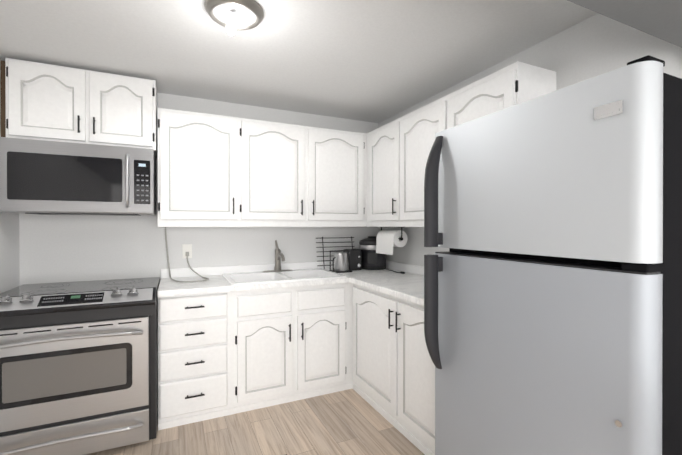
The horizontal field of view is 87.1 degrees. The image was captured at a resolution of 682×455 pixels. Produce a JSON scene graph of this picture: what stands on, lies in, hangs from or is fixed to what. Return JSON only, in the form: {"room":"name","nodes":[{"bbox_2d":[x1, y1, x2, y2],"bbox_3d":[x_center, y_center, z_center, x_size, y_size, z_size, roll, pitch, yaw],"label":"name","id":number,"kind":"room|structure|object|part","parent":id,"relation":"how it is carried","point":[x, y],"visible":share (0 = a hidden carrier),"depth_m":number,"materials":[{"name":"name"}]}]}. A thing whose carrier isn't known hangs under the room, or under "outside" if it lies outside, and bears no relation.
{"room":"kitchen","nodes":[
{"label":"kitchen","id":0,"kind":"room"},
{"bbox_2d":[0,55,19,292],"bbox_3d":[-1.215,0.133,0.155,0.120,2.390,5.120,0,0,-25],"label":"wall","id":1,"kind":"structure","parent":0,"point":[9,256],"depth_m":2.33,"materials":[{"name":"paint"}]},
{"bbox_2d":[19,92,377,285],"bbox_3d":[-0.952,0.122,3.168,3.140,2.390,0.120,0,0,-25],"label":"wall","id":2,"kind":"structure","parent":0,"point":[62,248],"depth_m":2.88,"materials":[{"name":"paint"}]},
{"bbox_2d":[1,58,88,143],"bbox_3d":[-1.954,-0.794,2.430,0.457,0.498,0.358,0,0,-25],"label":"upper cabinet","id":3,"kind":"object","parent":2,"relation":"attached to","point":[40,101],"depth_m":2.27,"materials":[{"name":"paint"}]},
{"bbox_2d":[0,137,155,215],"bbox_3d":[-1.739,-0.311,2.470,0.810,0.454,0.470,0,0,-25],"label":"over-the-range microwave","id":4,"kind":"object","parent":3,"relation":"attached to","point":[41,177],"visible":1,"depth_m":2.29,"materials":[{"name":"metal"}]},
{"bbox_3d":[-1.422,-0.309,2.386,0.022,0.360,0.050,0,0,-25],"label":"handle","id":5,"kind":"part","parent":4,"relation":"part of","materials":[{"name":"metal"}]},
{"bbox_2d":[89,70,157,153],"bbox_3d":[-1.566,-0.794,2.611,0.400,0.498,0.358,0,0,-25],"label":"upper cabinet","id":6,"kind":"object","parent":2,"relation":"attached to","point":[122,109],"depth_m":2.45,"materials":[{"name":"paint"}]},
{"bbox_2d":[165,227,208,281],"bbox_3d":[-1.198,0.205,2.784,0.312,0.407,0.367,0,0,-25],"label":"outlet","id":7,"kind":"object","parent":2,"relation":"attached to","point":[186,251],"visible":1,"depth_m":2.90,"materials":[{"name":"white plastic"}]},
{"bbox_2d":[182,244,191,257],"bbox_3d":[-1.265,0.200,2.951,0.072,0.116,0.008,0,0,-25],"label":"outlet plate","id":8,"kind":"object","parent":7,"relation":"attached to","point":[186,248],"depth_m":2.94,"materials":[{"name":"white plastic"}]},
{"bbox_2d":[155,102,240,226],"bbox_3d":[-1.122,-0.431,2.836,0.574,0.862,0.327,0,0,-25],"label":"upper cabinet","id":9,"kind":"object","parent":2,"relation":"attached to","point":[219,171],"depth_m":2.69,"materials":[{"name":"paint"}]},
{"bbox_2d":[241,118,308,226],"bbox_3d":[-0.611,-0.432,3.074,0.554,0.862,0.327,0,0,-25],"label":"upper cabinet","id":10,"kind":"object","parent":2,"relation":"attached to","point":[274,155],"depth_m":2.93,"materials":[{"name":"paint"}]},
{"bbox_2d":[161,260,423,277],"bbox_3d":[-0.117,0.374,2.414,2.017,0.072,1.947,0,0,-25],"label":"backsplash","id":11,"kind":"structure","parent":2,"relation":"attached to","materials":[{"name":"white"}]},
{"bbox_2d":[309,126,364,226],"bbox_3d":[-0.110,-0.433,3.308,0.552,0.862,0.327,0,0,-25],"label":"upper cabinet","id":12,"kind":"object","parent":2,"relation":"attached to","point":[336,157],"depth_m":3.16,"materials":[{"name":"paint"}]},
{"bbox_2d":[86,389,424,454],"bbox_3d":[0.129,1.385,0.852,3.140,0.120,5.240,0,0,-25],"label":"floor","id":13,"kind":"structure","parent":0,"point":[349,422],"depth_m":2.28,"materials":[{"name":"brown wood"}]},
{"bbox_2d":[0,277,159,454],"bbox_3d":[-1.651,0.842,2.307,0.844,0.956,0.794,0,0,-25],"label":"range","id":14,"kind":"object","parent":13,"relation":"on","point":[78,367],"visible":1,"depth_m":2.04,"materials":[{"name":"grey metal"}]},
{"bbox_3d":[-1.513,0.898,1.974,0.745,0.605,0.073,0,0,-25],"label":"handle","id":15,"kind":"part","parent":14,"relation":"part of","materials":[{"name":"metal"}]},
{"bbox_2d":[0,277,159,296],"bbox_3d":[-1.687,0.406,2.382,0.844,0.017,0.625,0,0,-25],"label":"cooktop","id":16,"kind":"object","parent":14,"relation":"in","point":[96,286],"depth_m":2.36,"materials":[{"name":"black glass"}]},
{"bbox_2d":[158,296,236,429],"bbox_3d":[-1.090,0.969,2.693,0.446,0.700,0.622,0,0,-25],"label":"base cabinet","id":17,"kind":"object","parent":13,"relation":"on","point":[197,339],"depth_m":2.41,"materials":[{"name":"paint"}]},
{"bbox_2d":[221,268,296,311],"bbox_3d":[-0.681,0.483,2.870,0.461,0.175,0.599,0,0,-25],"label":"base cabinet","id":18,"kind":"object","parent":13,"relation":"on","point":[262,287],"depth_m":2.63,"materials":[{"name":"paint"}]},
{"bbox_2d":[157,276,232,295],"bbox_3d":[-1.092,0.429,2.683,0.475,0.040,0.635,0,0,-25],"label":"countertop","id":19,"kind":"structure","parent":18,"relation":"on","point":[168,287],"depth_m":2.47,"materials":[{"name":"white stone"}]},
{"bbox_2d":[237,304,296,412],"bbox_3d":[-0.680,0.968,2.884,0.458,0.700,0.622,0,0,-25],"label":"base cabinet","id":20,"kind":"object","parent":13,"relation":"on","point":[237,339],"depth_m":2.61,"materials":[{"name":"paint"}]},
{"bbox_2d":[277,268,352,303],"bbox_3d":[-0.267,0.483,3.062,0.451,0.175,0.599,0,0,-25],"label":"base cabinet","id":21,"kind":"object","parent":13,"relation":"on","point":[314,285],"depth_m":2.83,"materials":[{"name":"paint"}]},
{"bbox_2d":[349,268,423,307],"bbox_3d":[0.498,0.428,2.700,0.662,0.040,1.947,0,0,-25],"label":"countertop","id":22,"kind":"structure","parent":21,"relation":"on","point":[409,286],"depth_m":2.67,"materials":[{"name":"white stone"}]},
{"bbox_2d":[222,268,346,284],"bbox_3d":[-0.478,0.483,2.967,0.912,0.175,0.595,0,0,-25],"label":"sink","id":23,"kind":"object","parent":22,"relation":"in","point":[264,276],"depth_m":3.03,"materials":[{"name":"white ceramic"}]},
{"bbox_2d":[316,236,354,268],"bbox_3d":[-0.043,0.249,3.461,0.405,0.310,0.055,0,0,-25],"label":"wire rack","id":24,"kind":"object","parent":22,"relation":"on","point":[323,251],"visible":0.73,"depth_m":3.42,"materials":[{"name":"black metal"}]},
{"bbox_2d":[329,250,351,272],"bbox_3d":[-0.009,0.312,3.255,0.176,0.188,0.150,0,0,-25],"label":"kettle","id":25,"kind":"object","parent":22,"relation":"on","point":[340,263],"visible":1,"depth_m":3.21,"materials":[{"name":"metal"}]},
{"bbox_2d":[343,249,361,270],"bbox_3d":[0.111,0.308,3.409,0.150,0.194,0.152,0,0,-25],"label":"toaster","id":26,"kind":"object","parent":22,"relation":"on","point":[355,259],"visible":0.81,"depth_m":3.35,"materials":[{"name":"grey plastic"}]},
{"bbox_2d":[359,236,404,273],"bbox_3d":[0.377,0.249,3.357,0.268,0.312,0.579,0,0,-25],"label":"slow cooker","id":27,"kind":"object","parent":22,"relation":"on","point":[372,259],"visible":0.79,"depth_m":3.38,"materials":[{"name":"black plastic"}]},
{"bbox_2d":[297,300,348,399],"bbox_3d":[-0.283,0.967,3.070,0.420,0.700,0.622,0,0,-25],"label":"base cabinet","id":28,"kind":"object","parent":13,"relation":"on","point":[322,329],"depth_m":2.80,"materials":[{"name":"paint"}]},
{"bbox_2d":[353,296,423,424],"bbox_3d":[0.495,0.968,2.759,0.618,0.700,0.687,0,0,-25],"label":"base cabinet","id":29,"kind":"object","parent":13,"relation":"on","point":[372,319],"depth_m":2.55,"materials":[{"name":"paint"}]},
{"bbox_2d":[393,316,434,454],"bbox_3d":[0.780,0.970,2.148,0.618,0.700,0.663,0,0,-25],"label":"base cabinet","id":30,"kind":"object","parent":13,"relation":"on","point":[413,366],"depth_m":2.16,"materials":[{"name":"paint"}]},
{"bbox_2d":[424,55,681,454],"bbox_3d":[0.870,0.460,1.312,0.884,1.728,0.745,0,0,-25],"label":"fridge","id":31,"kind":"object","parent":13,"relation":"on","point":[553,294],"visible":1,"depth_m":1.00,"materials":[{"name":"silver metal"}]},
{"bbox_3d":[0.370,0.103,1.438,0.086,0.937,0.038,0,0,-25],"label":"handle","id":32,"kind":"part","parent":31,"relation":"part of","materials":[{"name":"grey plastic"}]},
{"bbox_3d":[0.575,-0.152,1.173,0.065,0.472,0.745,0,0,-25],"label":"door","id":33,"kind":"part","parent":31,"relation":"part of","materials":[{"name":"silver metal"}]},
{"bbox_3d":[0.575,0.680,1.176,0.065,1.139,0.745,0,0,-25],"label":"door","id":34,"kind":"part","parent":31,"relation":"part of","materials":[{"name":"silver metal"}]},
{"bbox_2d":[263,240,292,271],"bbox_3d":[-0.529,0.257,3.124,0.270,0.276,0.225,0,0,-25],"label":"faucet","id":35,"kind":"object","parent":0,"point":[277,267],"depth_m":3.19,"materials":[{"name":"silver metal"}]},
{"bbox_2d":[0,0,597,122],"bbox_3d":[0.129,-1.125,0.843,3.140,0.120,5.240,0,0,-25],"label":"ceiling","id":36,"kind":"structure","parent":0,"point":[375,61],"depth_m":2.10,"materials":[{"name":"paint"}]},
{"bbox_2d":[205,0,263,34],"bbox_3d":[-0.521,-1.002,1.765,0.280,0.130,0.280,0,0,-25],"label":"ceiling light","id":37,"kind":"object","parent":36,"relation":"attached to","point":[232,16],"visible":1,"depth_m":1.75,"materials":[{"name":"white glass"}]},
{"bbox_3d":[-0.534,-0.983,1.748,0.051,0.093,0.048,0,0,-25],"label":"bulb","id":38,"kind":"part","parent":37,"relation":"part of","materials":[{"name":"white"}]},
{"bbox_2d":[231,10,237,17],"bbox_3d":[-0.523,-1.044,1.762,0.038,0.039,0.036,0,0,-25],"label":"finial","id":39,"kind":"object","parent":37,"relation":"attached to","point":[234,13],"depth_m":1.75,"materials":[{"name":"silver metal"}]},
{"bbox_2d":[378,13,681,266],"bbox_3d":[1.523,0.128,1.430,0.120,2.390,5.120,0,0,-25],"label":"wall","id":40,"kind":"structure","parent":0,"point":[598,44],"depth_m":1.88,"materials":[{"name":"paint"}]},
{"bbox_2d":[365,119,396,226],"bbox_3d":[0.484,-0.432,3.120,0.328,0.862,0.556,0,0,-25],"label":"upper cabinet","id":41,"kind":"object","parent":40,"relation":"attached to","point":[380,143],"depth_m":3.04,"materials":[{"name":"paint"}]},
{"bbox_2d":[376,227,407,254],"bbox_3d":[0.444,0.119,3.203,0.152,0.240,0.355,0,0,-25],"label":"paper towel","id":42,"kind":"object","parent":41,"relation":"hanging from","point":[387,241],"visible":1,"depth_m":3.11,"materials":[{"name":"white paper"}]},
{"bbox_2d":[397,98,440,226],"bbox_3d":[0.714,-0.430,2.627,0.328,0.862,0.532,0,0,-25],"label":"upper cabinet","id":43,"kind":"object","parent":40,"relation":"attached to","point":[416,130],"depth_m":2.63,"materials":[{"name":"paint"}]},
{"bbox_2d":[441,61,555,130],"bbox_3d":[0.936,-0.429,2.151,0.328,0.862,0.517,0,0,-25],"label":"upper cabinet","id":44,"kind":"object","parent":40,"relation":"attached to","point":[518,82],"depth_m":1.97,"materials":[{"name":"paint"}]},
{"bbox_2d":[567,0,681,47],"bbox_3d":[0.651,-0.891,-0.278,2.900,0.340,2.525,0,0,-25],"label":"ceiling","id":45,"kind":"structure","parent":0,"point":[661,19],"depth_m":1.23,"materials":[{"name":"paint"}]}
]}

